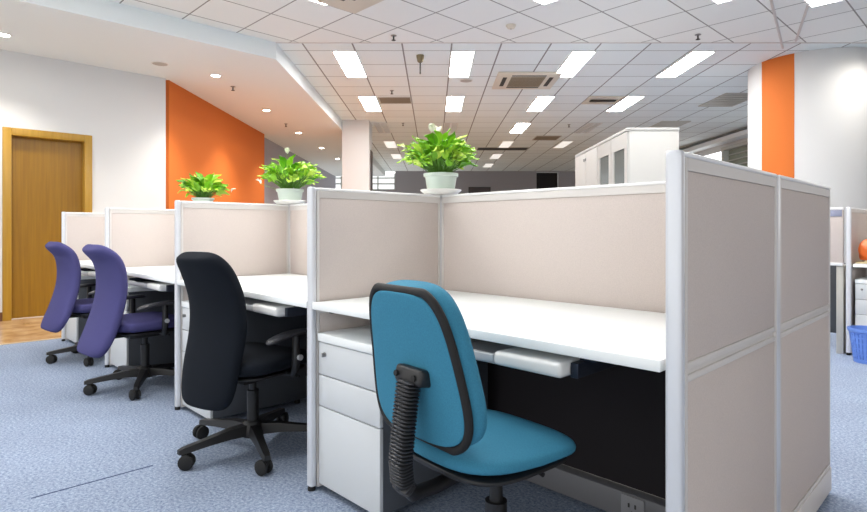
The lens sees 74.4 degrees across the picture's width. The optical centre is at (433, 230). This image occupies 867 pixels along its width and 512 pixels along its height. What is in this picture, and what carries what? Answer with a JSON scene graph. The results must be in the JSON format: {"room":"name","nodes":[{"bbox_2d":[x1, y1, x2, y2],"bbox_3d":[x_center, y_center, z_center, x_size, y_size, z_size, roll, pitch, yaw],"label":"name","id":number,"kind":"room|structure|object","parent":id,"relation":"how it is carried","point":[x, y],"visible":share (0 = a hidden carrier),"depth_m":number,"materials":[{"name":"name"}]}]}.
{"room":"open-plan office","nodes":[
{"label":"open-plan office","id":0,"kind":"room"},
{"bbox_2d":[0,316,60,343],"bbox_3d":[-0.317,1.060,14.286,27.000,0.060,8.115,0,0,-44],"label":"floor","id":1,"kind":"structure","parent":0,"point":[28,328],"depth_m":5.81,"materials":[{"name":"beige wood"}]},
{"bbox_2d":[342,120,371,190],"bbox_3d":[-1.593,-0.610,11.960,0.551,3.280,0.580,0,0,0],"label":"column square","id":2,"kind":"structure","parent":1,"relation":"on","point":[356,134],"depth_m":11.67,"materials":[{"name":"white paint"}]},
{"bbox_2d":[370,150,372,190],"bbox_3d":[-1.308,-0.320,12.060,0.016,2.700,0.320,0,0,0],"label":"trim panel","id":3,"kind":"object","parent":2,"relation":"attached to","point":[371,152],"visible":0.36,"depth_m":11.98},
{"bbox_2d":[0,49,165,311],"bbox_3d":[-6.042,-0.509,5.510,6.560,3.080,0.200,0,0,-44],"label":"wall","id":4,"kind":"structure","parent":0,"point":[123,112],"depth_m":7.19,"materials":[{"name":"white paint"}]},
{"bbox_2d":[2,127,91,320],"bbox_3d":[-4.622,-0.072,6.849,0.897,2.205,0.195,0,0,-44],"label":"door","id":5,"kind":"structure","parent":4,"relation":"in","point":[46,174],"depth_m":6.77,"materials":[{"name":"brown wood"}]},
{"bbox_2d":[0,0,384,175],"bbox_3d":[-3.583,-2.170,11.611,5.545,0.240,20.624,0,0,14],"label":"ceiling","id":6,"kind":"structure","parent":0,"point":[100,33],"depth_m":6.78,"materials":[{"name":"white paint"}]},
{"bbox_2d":[0,32,11,36],"bbox_3d":[-4.500,-2.044,5.980,0.150,0.009,0.150,0,0,-44],"label":"recessed light","id":7,"kind":"object","parent":6,"relation":"in","point":[2,34],"visible":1,"depth_m":5.98,"materials":[{"name":"white"}]},
{"bbox_2d":[151,61,168,65],"bbox_3d":[-3.360,-2.042,7.020,0.200,0.013,0.200,0,0,-44],"label":"ceiling speaker","id":8,"kind":"object","parent":6,"relation":"attached to","point":[158,63],"visible":1,"depth_m":6.99,"materials":[{"name":"white"}]},
{"bbox_2d":[210,74,221,76],"bbox_3d":[-2.880,-2.044,7.560,0.150,0.009,0.150,0,0,-44],"label":"recessed light","id":9,"kind":"object","parent":6,"relation":"in","point":[212,75],"visible":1,"depth_m":7.55,"materials":[{"name":"white plastic"}]},
{"bbox_2d":[166,80,263,208],"bbox_3d":[-3.665,-0.509,10.000,0.111,3.080,4.400,0,0,0],"label":"wall","id":10,"kind":"structure","parent":0,"point":[202,138],"depth_m":9.17,"materials":[{"name":"orange paint"}]},
{"bbox_2d":[264,137,335,203],"bbox_3d":[-3.840,-0.509,14.825,0.220,3.080,13.950,0,0,0],"label":"wall","id":11,"kind":"structure","parent":0,"point":[272,150],"depth_m":13.75,"materials":[{"name":"grey paint"}]},
{"bbox_2d":[0,332,866,511],"bbox_3d":[8.421,1.060,6.715,29.000,0.060,14.850,0,0,-44],"label":"floor","id":12,"kind":"structure","parent":0,"point":[54,436],"depth_m":2.65,"materials":[{"name":"blue carpet"}]},
{"bbox_2d":[0,337,60,344],"bbox_3d":[2.521,1.058,11.361,27.000,0.064,0.035,0,0,-44],"label":"trim","id":13,"kind":"structure","parent":12,"relation":"on","point":[59,337],"depth_m":5.28,"materials":[{"name":"beige wood"}]},
{"bbox_2d":[41,241,95,366],"bbox_3d":[-2.741,0.560,4.620,0.657,0.942,0.713,0,0,42],"label":"office chair","id":14,"kind":"object","parent":12,"relation":"on","point":[64,304],"visible":0.62,"depth_m":4.34,"materials":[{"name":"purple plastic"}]},
{"bbox_2d":[66,274,95,341],"bbox_3d":[-3.077,0.718,5.375,0.601,0.626,0.391,0,0,-44],"label":"drawer pedestal","id":15,"kind":"object","parent":12,"relation":"on","point":[74,327],"visible":0.12,"depth_m":5.09,"materials":[{"name":"grey metal"}]},
{"bbox_2d":[61,212,104,340],"bbox_3d":[-3.185,0.429,5.574,0.758,1.202,0.042,0,0,-44],"label":"divider","id":16,"kind":"object","parent":12,"relation":"on","point":[78,229],"visible":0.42,"depth_m":5.41,"materials":[{"name":"grey fabric"}]},
{"bbox_2d":[31,465,152,498],"bbox_3d":[-1.387,1.030,2.349,0.440,0.001,0.006,0,0,-44],"label":"trim","id":17,"kind":"structure","parent":12,"relation":"on","point":[151,465],"depth_m":2.33,"materials":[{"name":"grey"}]},
{"bbox_2d":[77,244,174,400],"bbox_3d":[-1.929,0.560,3.774,0.654,0.942,0.722,0,0,42],"label":"office chair","id":18,"kind":"object","parent":12,"relation":"on","point":[107,321],"visible":0.88,"depth_m":3.53,"materials":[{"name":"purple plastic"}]},
{"bbox_2d":[105,207,174,367],"bbox_3d":[-2.198,0.429,4.556,0.758,1.202,0.042,0,0,-44],"label":"divider","id":19,"kind":"object","parent":12,"relation":"on","point":[141,237],"visible":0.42,"depth_m":4.45,"materials":[{"name":"grey fabric"}]},
{"bbox_3d":[-1.939,-0.184,4.807,0.214,0.026,0.214,0,0,-44],"label":"saucer","id":20,"kind":"object","parent":19,"relation":"on","visible":0},
{"bbox_2d":[176,172,235,201],"bbox_3d":[-1.934,-0.341,4.789,0.419,0.311,0.468,0,0,-44],"label":"potted plant","id":21,"kind":"object","parent":20,"relation":"on","point":[203,188],"visible":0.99,"depth_m":4.74,"materials":[{"name":"green plant"}]},
{"bbox_2d":[111,284,174,366],"bbox_3d":[-2.090,0.718,4.358,0.601,0.626,0.391,0,0,-44],"label":"drawer pedestal","id":22,"kind":"object","parent":12,"relation":"on","point":[124,351],"visible":0.17,"depth_m":4.15,"materials":[{"name":"grey metal"}]},
{"bbox_2d":[175,200,288,409],"bbox_3d":[-1.210,0.429,3.538,0.758,1.202,0.042,0,0,-44],"label":"divider","id":23,"kind":"object","parent":12,"relation":"on","point":[253,238],"visible":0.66,"depth_m":3.48,"materials":[{"name":"grey fabric"}]},
{"bbox_2d":[274,200,305,204],"bbox_3d":[-0.951,-0.183,3.789,0.214,0.026,0.214,0,0,-44],"label":"saucer","id":24,"kind":"object","parent":23,"relation":"on","point":[288,202],"visible":0.9,"depth_m":3.71,"materials":[{"name":"white ceramic"}]},
{"bbox_2d":[257,147,325,199],"bbox_3d":[-0.941,-0.359,3.799,0.446,0.346,0.432,0,0,-23],"label":"potted plant","id":25,"kind":"object","parent":24,"relation":"on","point":[292,171],"visible":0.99,"depth_m":3.72,"materials":[{"name":"green plant"}]},
{"bbox_2d":[176,252,306,475],"bbox_3d":[-0.870,0.561,2.709,0.652,0.938,0.690,0,0,32],"label":"office chair","id":26,"kind":"object","parent":12,"relation":"on","point":[218,358],"visible":0.92,"depth_m":2.46,"materials":[{"name":"black fabric"}]},
{"bbox_2d":[182,300,305,417],"bbox_3d":[-1.103,0.718,3.340,0.601,0.626,0.391,0,0,-44],"label":"drawer pedestal","id":27,"kind":"object","parent":12,"relation":"on","point":[261,327],"visible":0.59,"depth_m":3.25,"materials":[{"name":"grey metal"}]},
{"bbox_2d":[289,203,306,394],"bbox_3d":[-0.475,0.424,3.264,0.086,1.188,1.380,0,0,-44],"label":"panel","id":28,"kind":"object","parent":12,"relation":"on","point":[297,212],"visible":0.16,"depth_m":3.69,"materials":[{"name":"grey fabric"}]},
{"bbox_2d":[177,273,306,375],"bbox_3d":[-0.730,0.596,3.017,0.714,0.625,1.376,0,0,-44],"label":"office desk","id":29,"kind":"object","parent":28,"relation":"on","point":[289,289],"visible":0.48,"depth_m":2.83,"materials":[{"name":"white laminate"}]},
{"bbox_2d":[177,273,306,307],"bbox_3d":[-0.730,0.297,3.017,0.714,0.027,1.376,0,0,-44],"label":"countertop","id":30,"kind":"structure","parent":29,"relation":"on","point":[289,289],"depth_m":2.83,"materials":[{"name":"white laminate"}]},
{"bbox_2d":[245,297,306,316],"bbox_3d":[-0.755,0.343,2.823,0.422,0.064,0.775,0,0,-44],"label":"keyboard tray","id":31,"kind":"object","parent":29,"relation":"attached to","point":[255,305],"visible":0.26,"depth_m":2.50,"materials":[{"name":"grey plastic"}]},
{"bbox_2d":[307,187,441,491],"bbox_3d":[-0.223,0.429,2.520,0.758,1.202,0.042,0,0,-44],"label":"divider","id":32,"kind":"object","parent":12,"relation":"on","point":[357,240],"visible":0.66,"depth_m":2.39,"materials":[{"name":"grey"}]},
{"bbox_2d":[420,188,460,194],"bbox_3d":[0.036,-0.183,2.772,0.200,0.026,0.200,0,0,-44],"label":"saucer","id":33,"kind":"object","parent":32,"relation":"on","point":[435,191],"visible":0.77,"depth_m":2.70,"materials":[{"name":"white ceramic"}]},
{"bbox_2d":[396,123,478,188],"bbox_3d":[0.019,-0.354,2.773,0.397,0.336,0.387,0,0,-2],"label":"potted plant","id":34,"kind":"object","parent":33,"relation":"on","point":[432,154],"visible":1,"depth_m":2.70,"materials":[{"name":"green plant"}]},
{"bbox_2d":[318,325,487,511],"bbox_3d":[-0.115,0.718,2.322,0.601,0.626,0.391,0,0,-44],"label":"drawer pedestal","id":35,"kind":"object","parent":12,"relation":"on","point":[354,435],"visible":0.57,"depth_m":2.11,"materials":[{"name":"grey metal"}]},
{"bbox_2d":[369,280,575,511],"bbox_3d":[0.136,0.576,1.549,0.665,0.909,0.599,0,0,-39],"label":"office chair","id":36,"kind":"object","parent":12,"relation":"on","point":[428,385],"visible":1,"depth_m":1.32,"materials":[{"name":"blue fabric"}]},
{"bbox_2d":[441,181,665,511],"bbox_3d":[0.518,0.424,2.241,0.086,1.188,1.395,0,0,-44],"label":"panel","id":37,"kind":"object","parent":12,"relation":"on","point":[596,245],"visible":0.34,"depth_m":2.23,"materials":[{"name":"grey fabric"}]},
{"bbox_2d":[312,290,665,498],"bbox_3d":[0.264,0.596,1.992,0.714,0.625,1.394,0,0,-44],"label":"office desk","id":38,"kind":"object","parent":37,"relation":"on","point":[615,417],"visible":0.41,"depth_m":2.02,"materials":[{"name":"white laminate"}]},
{"bbox_2d":[312,290,665,371],"bbox_3d":[0.264,0.297,1.992,0.714,0.027,1.394,0,0,-44],"label":"countertop","id":39,"kind":"structure","parent":38,"relation":"on","point":[618,336],"depth_m":1.68,"materials":[{"name":"white laminate"}]},
{"bbox_2d":[470,338,617,378],"bbox_3d":[0.232,0.343,1.805,0.422,0.064,0.775,0,0,-44],"label":"keyboard tray","id":40,"kind":"object","parent":38,"relation":"attached to","point":[531,360],"visible":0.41,"depth_m":1.50,"materials":[{"name":"grey plastic"}]},
{"bbox_2d":[621,493,643,511],"bbox_3d":[0.693,0.973,1.991,0.010,0.086,0.086,0,0,-44],"label":"power socket","id":41,"kind":"object","parent":37,"relation":"attached to","point":[628,503],"visible":1,"depth_m":1.99,"materials":[{"name":"grey plastic"}]},
{"bbox_2d":[575,144,597,186],"bbox_3d":[2.070,0.030,6.891,0.508,2.000,0.991,0,0,0],"label":"storage cabinet","id":42,"kind":"object","parent":12,"relation":"on","point":[586,160],"visible":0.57,"depth_m":6.83,"materials":[{"name":"grey metal"}]},
{"bbox_2d":[597,128,678,184],"bbox_3d":[2.070,0.030,5.891,0.508,2.000,0.991,0,0,0],"label":"storage cabinet","id":43,"kind":"object","parent":12,"relation":"on","point":[630,155],"visible":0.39,"depth_m":5.40,"materials":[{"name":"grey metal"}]},
{"bbox_2d":[666,150,779,511],"bbox_3d":[0.778,0.429,1.488,0.758,1.202,0.042,0,0,-45],"label":"divider","id":44,"kind":"object","parent":12,"relation":"on","point":[723,218],"visible":1,"depth_m":1.40,"materials":[{"name":"grey fabric"}]},
{"bbox_2d":[779,175,830,511],"bbox_3d":[1.295,0.424,2.005,0.702,1.188,0.042,0,0,-45],"label":"divider","id":45,"kind":"object","parent":12,"relation":"on","point":[805,469],"visible":0.8,"depth_m":1.95,"materials":[{"name":"grey fabric"}]},
{"bbox_2d":[748,47,866,262],"bbox_3d":[5.150,-0.610,7.780,1.530,3.280,1.530,0,0,0],"label":"wall","id":46,"kind":"structure","parent":12,"relation":"on","point":[807,110],"depth_m":7.13,"materials":[{"name":"white paint"}]},
{"bbox_2d":[830,207,845,353],"bbox_3d":[3.261,0.419,5.234,0.530,1.222,0.900,0,0,-44],"label":"screen","id":47,"kind":"object","parent":12,"relation":"on","point":[837,265],"visible":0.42,"depth_m":4.77,"materials":[{"name":"beige fabric"}]},
{"bbox_2d":[846,207,866,354],"bbox_3d":[3.692,0.419,4.976,0.758,1.222,0.042,0,0,-44],"label":"divider","id":48,"kind":"object","parent":12,"relation":"on","point":[856,218],"visible":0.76,"depth_m":4.76,"materials":[{"name":"grey"}]},
{"bbox_2d":[847,325,866,363],"bbox_3d":[3.397,0.897,4.454,0.284,0.266,0.284,0,0,-44],"label":"basket","id":49,"kind":"object","parent":12,"relation":"on","point":[857,333],"visible":1,"depth_m":4.44,"materials":[{"name":"blue plastic"}]},
{"bbox_2d":[853,263,866,267],"bbox_3d":[4.163,0.653,4.444,0.726,0.755,1.351,0,0,-44],"label":"office desk","id":50,"kind":"object","parent":12,"relation":"on","point":[856,264],"visible":0.89,"depth_m":4.64,"materials":[{"name":"white laminate"}]},
{"bbox_2d":[855,260,866,263],"bbox_3d":[3.700,0.264,4.667,0.288,0.022,0.386,0,0,-44],"label":"paper stack","id":51,"kind":"object","parent":50,"relation":"on","point":[863,261],"visible":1,"depth_m":4.71,"materials":[{"name":"beige paper"}]},
{"bbox_2d":[858,239,866,259],"bbox_3d":[3.648,0.150,4.722,0.171,0.198,0.228,0,0,-25],"label":"plastic bag","id":52,"kind":"object","parent":51,"relation":"on","point":[862,249],"visible":1,"depth_m":4.74,"materials":[{"name":"orange plastic"}]},
{"bbox_2d":[855,276,866,325],"bbox_3d":[3.818,0.718,4.774,0.601,0.626,0.391,0,0,-44],"label":"drawer pedestal","id":53,"kind":"object","parent":12,"relation":"on","point":[861,283],"visible":0.7,"depth_m":4.69,"materials":[{"name":"grey metal"}]},
{"bbox_3d":[-1.462,0.424,4.282,0.086,1.188,1.380,0,0,-44],"label":"panel","id":54,"kind":"object","parent":12,"relation":"on","visible":0},
{"bbox_2d":[126,265,174,283],"bbox_3d":[-1.717,0.596,4.035,0.714,0.625,1.376,0,0,-44],"label":"office desk","id":55,"kind":"object","parent":54,"relation":"on","point":[166,274],"visible":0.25,"depth_m":3.83,"materials":[{"name":"white laminate"}]},
{"bbox_2d":[128,277,174,291],"bbox_3d":[-1.742,0.343,3.841,0.422,0.064,0.775,0,0,-44],"label":"keyboard tray","id":56,"kind":"object","parent":55,"relation":"attached to","point":[140,282],"visible":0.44,"depth_m":3.60,"materials":[{"name":"grey plastic"}]},
{"bbox_3d":[-2.450,0.424,5.299,0.086,1.188,1.380,0,0,-44],"label":"panel","id":57,"kind":"object","parent":12,"relation":"on","visible":0},
{"bbox_2d":[79,260,94,268],"bbox_3d":[-2.704,0.596,5.052,0.714,0.625,1.376,0,0,-44],"label":"office desk","id":58,"kind":"object","parent":57,"relation":"on","point":[83,263],"visible":0.06,"depth_m":4.80,"materials":[{"name":"white laminate"}]},
{"bbox_2d":[81,267,95,276],"bbox_3d":[-2.730,0.343,4.859,0.422,0.064,0.775,0,0,-44],"label":"keyboard tray","id":59,"kind":"object","parent":58,"relation":"attached to","point":[85,271],"visible":0.22,"depth_m":4.76,"materials":[{"name":"grey plastic"}]},
{"bbox_2d":[373,171,574,193],"bbox_3d":[1.500,-0.610,21.850,11.600,3.280,0.202,0,0,0],"label":"wall","id":60,"kind":"structure","parent":0,"point":[405,181],"depth_m":21.75,"materials":[{"name":"grey paint"}]},
{"bbox_2d":[336,173,394,189],"bbox_3d":[-2.875,-1.845,21.890,2.850,0.650,0.100,0,0,0],"label":"window","id":61,"kind":"structure","parent":60,"relation":"in","point":[387,182],"depth_m":21.90,"materials":[{"name":"white"}]},
{"bbox_2d":[468,187,490,192],"bbox_3d":[1.750,-1.470,21.728,0.840,0.340,0.034,0,0,0],"label":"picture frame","id":62,"kind":"object","parent":60,"relation":"attached to","point":[470,189],"visible":0.56,"depth_m":21.71,"materials":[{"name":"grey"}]},
{"bbox_2d":[537,173,557,188],"bbox_3d":[4.350,-0.590,21.995,0.860,3.240,0.050,0,0,0],"label":"door","id":63,"kind":"structure","parent":60,"relation":"in","point":[544,180],"depth_m":21.97,"materials":[{"name":"black"}]},
{"bbox_2d":[108,0,866,171],"bbox_3d":[3.220,-2.275,8.077,20.560,0.050,27.845,0,0,0],"label":"ceiling","id":64,"kind":"structure","parent":0,"point":[487,115],"depth_m":7.32,"materials":[{"name":"tile"}]},
{"bbox_2d":[314,0,383,13],"bbox_3d":[-0.820,-2.231,5.239,0.900,0.035,0.900,0,0,-44],"label":"air conditioning vent","id":65,"kind":"object","parent":64,"relation":"attached to","point":[353,6],"visible":1,"depth_m":5.62,"materials":[{"name":"beige"}]},
{"bbox_2d":[332,51,366,77],"bbox_3d":[-1.120,-2.241,7.760,0.300,0.015,1.200,0,0,0],"label":"recessed light","id":66,"kind":"object","parent":64,"relation":"in","point":[350,63],"visible":1,"depth_m":7.68,"materials":[{"name":"white"}]},
{"bbox_2d":[358,96,381,111],"bbox_3d":[-1.120,-2.241,10.160,0.300,0.015,1.200,0,0,0],"label":"recessed light","id":67,"kind":"object","parent":64,"relation":"in","point":[370,103],"visible":1,"depth_m":10.10,"materials":[{"name":"white plastic"}]},
{"bbox_2d":[373,123,390,132],"bbox_3d":[-1.120,-2.241,12.560,0.300,0.015,1.200,0,0,0],"label":"recessed light","id":68,"kind":"object","parent":64,"relation":"in","point":[380,127],"visible":1,"depth_m":12.49,"materials":[{"name":"white"}]},
{"bbox_2d":[375,126,390,132],"bbox_3d":[-1.120,-2.247,12.560,0.276,0.003,1.176,0,0,0],"label":"diffuser","id":69,"kind":"object","parent":68,"relation":"attached to","point":[380,129],"depth_m":12.70,"materials":[{"name":"grey"}]},
{"bbox_2d":[383,141,397,147],"bbox_3d":[-1.120,-2.241,14.960,0.300,0.015,1.200,0,0,0],"label":"recessed light","id":70,"kind":"object","parent":64,"relation":"in","point":[389,144],"visible":1,"depth_m":14.93,"materials":[{"name":"white plastic"}]},
{"bbox_2d":[378,97,411,103],"bbox_3d":[-0.660,-2.242,9.860,0.560,0.013,0.460,0,0,0],"label":"ceiling vent","id":71,"kind":"object","parent":64,"relation":"in","point":[383,100],"visible":1,"depth_m":9.87,"materials":[{"name":"grey"}]},
{"bbox_2d":[390,154,402,158],"bbox_3d":[-1.120,-2.241,17.360,0.300,0.015,1.200,0,0,0],"label":"recessed light","id":72,"kind":"object","parent":64,"relation":"in","point":[394,156],"visible":0.94,"depth_m":17.36,"materials":[{"name":"white"}]},
{"bbox_2d":[416,54,423,73],"bbox_3d":[-0.170,-2.129,7.350,0.098,0.239,0.100,0,0,-44],"label":"hanger","id":73,"kind":"object","parent":64,"relation":"hanging from","point":[420,57],"visible":1,"depth_m":7.32,"materials":[{"name":"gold metal"}]},
{"bbox_2d":[443,123,457,132],"bbox_3d":[0.370,-2.241,12.560,0.300,0.015,1.200,0,0,0],"label":"recessed light","id":74,"kind":"object","parent":64,"relation":"in","point":[453,126],"visible":0.94,"depth_m":12.49,"materials":[{"name":"white"}]},
{"bbox_2d":[444,126,456,132],"bbox_3d":[0.370,-2.247,12.560,0.276,0.003,1.176,0,0,0],"label":"diffuser","id":75,"kind":"object","parent":74,"relation":"attached to","point":[453,128],"depth_m":12.56,"materials":[{"name":"grey"}]},
{"bbox_2d":[445,96,464,111],"bbox_3d":[0.370,-2.241,10.160,0.300,0.015,1.200,0,0,0],"label":"recessed light","id":76,"kind":"object","parent":64,"relation":"in","point":[453,103],"visible":1,"depth_m":10.10,"materials":[{"name":"white plastic"}]},
{"bbox_2d":[449,51,474,77],"bbox_3d":[0.370,-2.241,7.760,0.300,0.015,1.200,0,0,0],"label":"recessed light","id":77,"kind":"object","parent":64,"relation":"in","point":[461,62],"visible":1,"depth_m":7.68,"materials":[{"name":"white plastic"}]},
{"bbox_2d":[460,79,472,81],"bbox_3d":[0.490,-2.242,8.580,0.200,0.013,0.200,0,0,-44],"label":"ceiling speaker","id":78,"kind":"object","parent":64,"relation":"attached to","point":[461,80],"visible":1,"depth_m":8.54,"materials":[{"name":"white plastic"}]},
{"bbox_2d":[482,163,493,167],"bbox_3d":[1.890,-2.241,19.760,0.300,0.015,1.200,0,0,0],"label":"recessed light","id":79,"kind":"object","parent":64,"relation":"in","point":[486,165],"visible":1,"depth_m":19.78,"materials":[{"name":"white"}]},
{"bbox_2d":[489,154,502,158],"bbox_3d":[1.890,-2.241,17.360,0.300,0.015,1.200,0,0,0],"label":"recessed light","id":80,"kind":"object","parent":64,"relation":"in","point":[493,156],"visible":1,"depth_m":17.36,"materials":[{"name":"white"}]},
{"bbox_2d":[477,147,528,149],"bbox_3d":[1.900,-2.242,15.750,1.400,0.013,0.500,0,0,0],"label":"ceiling vent","id":81,"kind":"object","parent":64,"relation":"in","point":[478,148],"visible":1,"depth_m":15.65,"materials":[{"name":"grey metal"}]},
{"bbox_2d":[498,141,514,147],"bbox_3d":[1.890,-2.241,14.960,0.300,0.015,1.200,0,0,0],"label":"recessed light","id":82,"kind":"object","parent":64,"relation":"in","point":[504,144],"visible":1,"depth_m":14.93,"materials":[{"name":"white plastic"}]},
{"bbox_2d":[506,23,515,29],"bbox_3d":[0.850,-2.226,6.270,0.110,0.045,0.110,0,0,-44],"label":"smoke detector","id":83,"kind":"object","parent":64,"relation":"attached to","point":[510,26],"visible":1,"depth_m":6.24,"materials":[{"name":"beige plastic"}]},
{"bbox_2d":[509,123,530,132],"bbox_3d":[1.890,-2.241,12.560,0.300,0.015,1.200,0,0,0],"label":"recessed light","id":84,"kind":"object","parent":64,"relation":"in","point":[519,127],"visible":1,"depth_m":12.46,"materials":[{"name":"white plastic"}]},
{"bbox_2d":[492,72,562,88],"bbox_3d":[1.380,-2.231,8.560,0.920,0.035,0.920,0,0,0],"label":"air conditioning vent","id":85,"kind":"object","parent":64,"relation":"attached to","point":[504,80],"visible":1,"depth_m":8.48,"materials":[{"name":"beige plastic"}]},
{"bbox_2d":[507,77,545,86],"bbox_3d":[1.380,-2.217,8.557,0.497,0.007,0.527,0,0,0],"label":"grille","id":86,"kind":"object","parent":85,"relation":"attached to","point":[511,81],"depth_m":8.51,"materials":[{"name":"brown plastic"}]},
{"bbox_2d":[526,96,554,111],"bbox_3d":[1.890,-2.241,10.160,0.300,0.015,1.200,0,0,0],"label":"recessed light","id":87,"kind":"object","parent":64,"relation":"in","point":[539,104],"visible":1,"depth_m":10.10,"materials":[{"name":"white plastic"}]},
{"bbox_2d":[533,0,557,4],"bbox_3d":[0.766,-2.241,5.155,1.200,0.015,0.300,0,0,-44],"label":"recessed light","id":88,"kind":"object","parent":64,"relation":"in","point":[542,2],"visible":1,"depth_m":5.60,"materials":[{"name":"white"}]},
{"bbox_2d":[536,0,554,3],"bbox_3d":[0.766,-2.244,5.155,1.176,0.009,0.276,0,0,-44],"label":"diffuser","id":89,"kind":"object","parent":88,"relation":"attached to","point":[538,1],"depth_m":5.60,"materials":[{"name":"white"}]},
{"bbox_2d":[532,136,560,139],"bbox_3d":[2.750,-2.242,13.900,0.600,0.013,0.600,0,0,0],"label":"ceiling vent","id":90,"kind":"object","parent":64,"relation":"in","point":[536,137],"visible":1,"depth_m":13.93,"materials":[{"name":"grey"}]},
{"bbox_2d":[553,141,573,147],"bbox_3d":[3.390,-2.241,14.960,0.300,0.015,1.200,0,0,0],"label":"recessed light","id":91,"kind":"object","parent":64,"relation":"in","point":[562,144],"visible":1,"depth_m":14.93,"materials":[{"name":"white plastic"}]},
{"bbox_2d":[276,42,866,42],"bbox_3d":[3.555,-2.248,6.855,10.890,0.008,0.025,0,0,0],"label":"trim","id":92,"kind":"structure","parent":64,"relation":"attached to","point":[276,42],"depth_m":6.84,"materials":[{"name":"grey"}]},
{"bbox_2d":[556,51,595,77],"bbox_3d":[1.890,-2.241,7.760,0.300,0.015,1.200,0,0,0],"label":"recessed light","id":93,"kind":"object","parent":64,"relation":"in","point":[576,60],"visible":0.89,"depth_m":7.64,"materials":[{"name":"white plastic"}]},
{"bbox_2d":[574,123,602,132],"bbox_3d":[3.390,-2.241,12.560,0.300,0.015,1.200,0,0,0],"label":"recessed light","id":94,"kind":"object","parent":64,"relation":"in","point":[588,127],"visible":1,"depth_m":12.49,"materials":[{"name":"white"}]},
{"bbox_2d":[576,126,595,132],"bbox_3d":[3.390,-2.247,12.560,0.276,0.003,1.176,0,0,0],"label":"diffuser","id":95,"kind":"object","parent":94,"relation":"attached to","point":[585,129],"depth_m":12.70,"materials":[{"name":"grey"}]},
{"bbox_2d":[581,96,625,103],"bbox_3d":[2.920,-2.234,9.860,0.600,0.029,0.560,0,0,0],"label":"ceiling vent","id":96,"kind":"object","parent":64,"relation":"in","point":[591,99],"visible":1,"depth_m":9.82,"materials":[{"name":"beige plastic"}]},
{"bbox_2d":[606,96,644,111],"bbox_3d":[3.390,-2.241,10.160,0.300,0.015,1.200,0,0,0],"label":"recessed light","id":97,"kind":"object","parent":64,"relation":"in","point":[626,102],"visible":1,"depth_m":10.10,"materials":[{"name":"white plastic"}]},
{"bbox_2d":[648,121,690,127],"bbox_3d":[5.000,-2.242,12.300,0.600,0.013,1.100,0,0,0],"label":"ceiling vent","id":98,"kind":"object","parent":64,"relation":"in","point":[663,124],"visible":0.65,"depth_m":12.10,"materials":[{"name":"grey metal"}]},
{"bbox_2d":[655,51,715,77],"bbox_3d":[3.390,-2.241,7.760,0.300,0.015,1.200,0,0,0],"label":"recessed light","id":99,"kind":"object","parent":64,"relation":"in","point":[691,59],"visible":1,"depth_m":7.68,"materials":[{"name":"white plastic"}]},
{"bbox_2d":[711,0,731,3],"bbox_3d":[2.478,-2.241,5.129,1.200,0.015,0.300,0,0,-44],"label":"recessed light","id":100,"kind":"object","parent":64,"relation":"in","point":[714,1],"visible":1,"depth_m":5.58,"materials":[{"name":"white"}]},
{"bbox_2d":[698,93,747,106],"bbox_3d":[5.100,-2.242,9.850,0.620,0.013,1.000,0,0,0],"label":"ceiling vent","id":101,"kind":"object","parent":64,"relation":"in","point":[727,99],"visible":0.89,"depth_m":9.86,"materials":[{"name":"grey metal"}]},
{"bbox_2d":[769,0,783,48],"bbox_3d":[3.655,-2.245,6.100,0.028,0.028,2.308,0,0,35],"label":"trim","id":102,"kind":"structure","parent":64,"relation":"attached to","point":[771,1],"depth_m":6.16,"materials":[{"name":"grey metal"}]},
{"bbox_2d":[795,0,810,41],"bbox_3d":[3.815,-2.245,5.850,0.028,0.028,2.098,0,0,28],"label":"trim","id":103,"kind":"structure","parent":64,"relation":"attached to","point":[807,5],"depth_m":6.12,"materials":[{"name":"grey metal"}]},
{"bbox_2d":[804,0,841,7],"bbox_3d":[3.465,-2.241,5.217,1.200,0.015,0.300,0,0,-44],"label":"recessed light","id":104,"kind":"object","parent":64,"relation":"in","point":[814,3],"visible":1,"depth_m":5.62,"materials":[{"name":"white"}]},
{"bbox_2d":[693,137,747,160],"bbox_3d":[7.100,-0.610,15.175,0.200,3.280,13.150,0,0,0],"label":"wall","id":105,"kind":"structure","parent":0,"point":[717,149],"depth_m":14.13,"materials":[{"name":"white paint"}]},
{"bbox_2d":[705,152,720,159],"bbox_3d":[7.015,-1.655,17.650,0.073,0.530,7.500,0,0,0],"label":"window","id":106,"kind":"structure","parent":105,"relation":"in","point":[717,156],"depth_m":14.23,"materials":[{"name":"white"}]},
{"bbox_2d":[683,129,747,153],"bbox_3d":[6.860,-2.119,15.175,0.280,0.100,13.150,0,0,0],"label":"trim","id":107,"kind":"structure","parent":105,"relation":"attached to","point":[742,134],"depth_m":13.60,"materials":[{"name":"white paint"}]},
{"bbox_2d":[721,140,747,166],"bbox_3d":[7.035,-1.659,11.210,0.170,0.660,5.220,0,0,0],"label":"window","id":108,"kind":"structure","parent":105,"relation":"in","point":[737,153],"depth_m":13.29,"materials":[{"name":"grey glass"}]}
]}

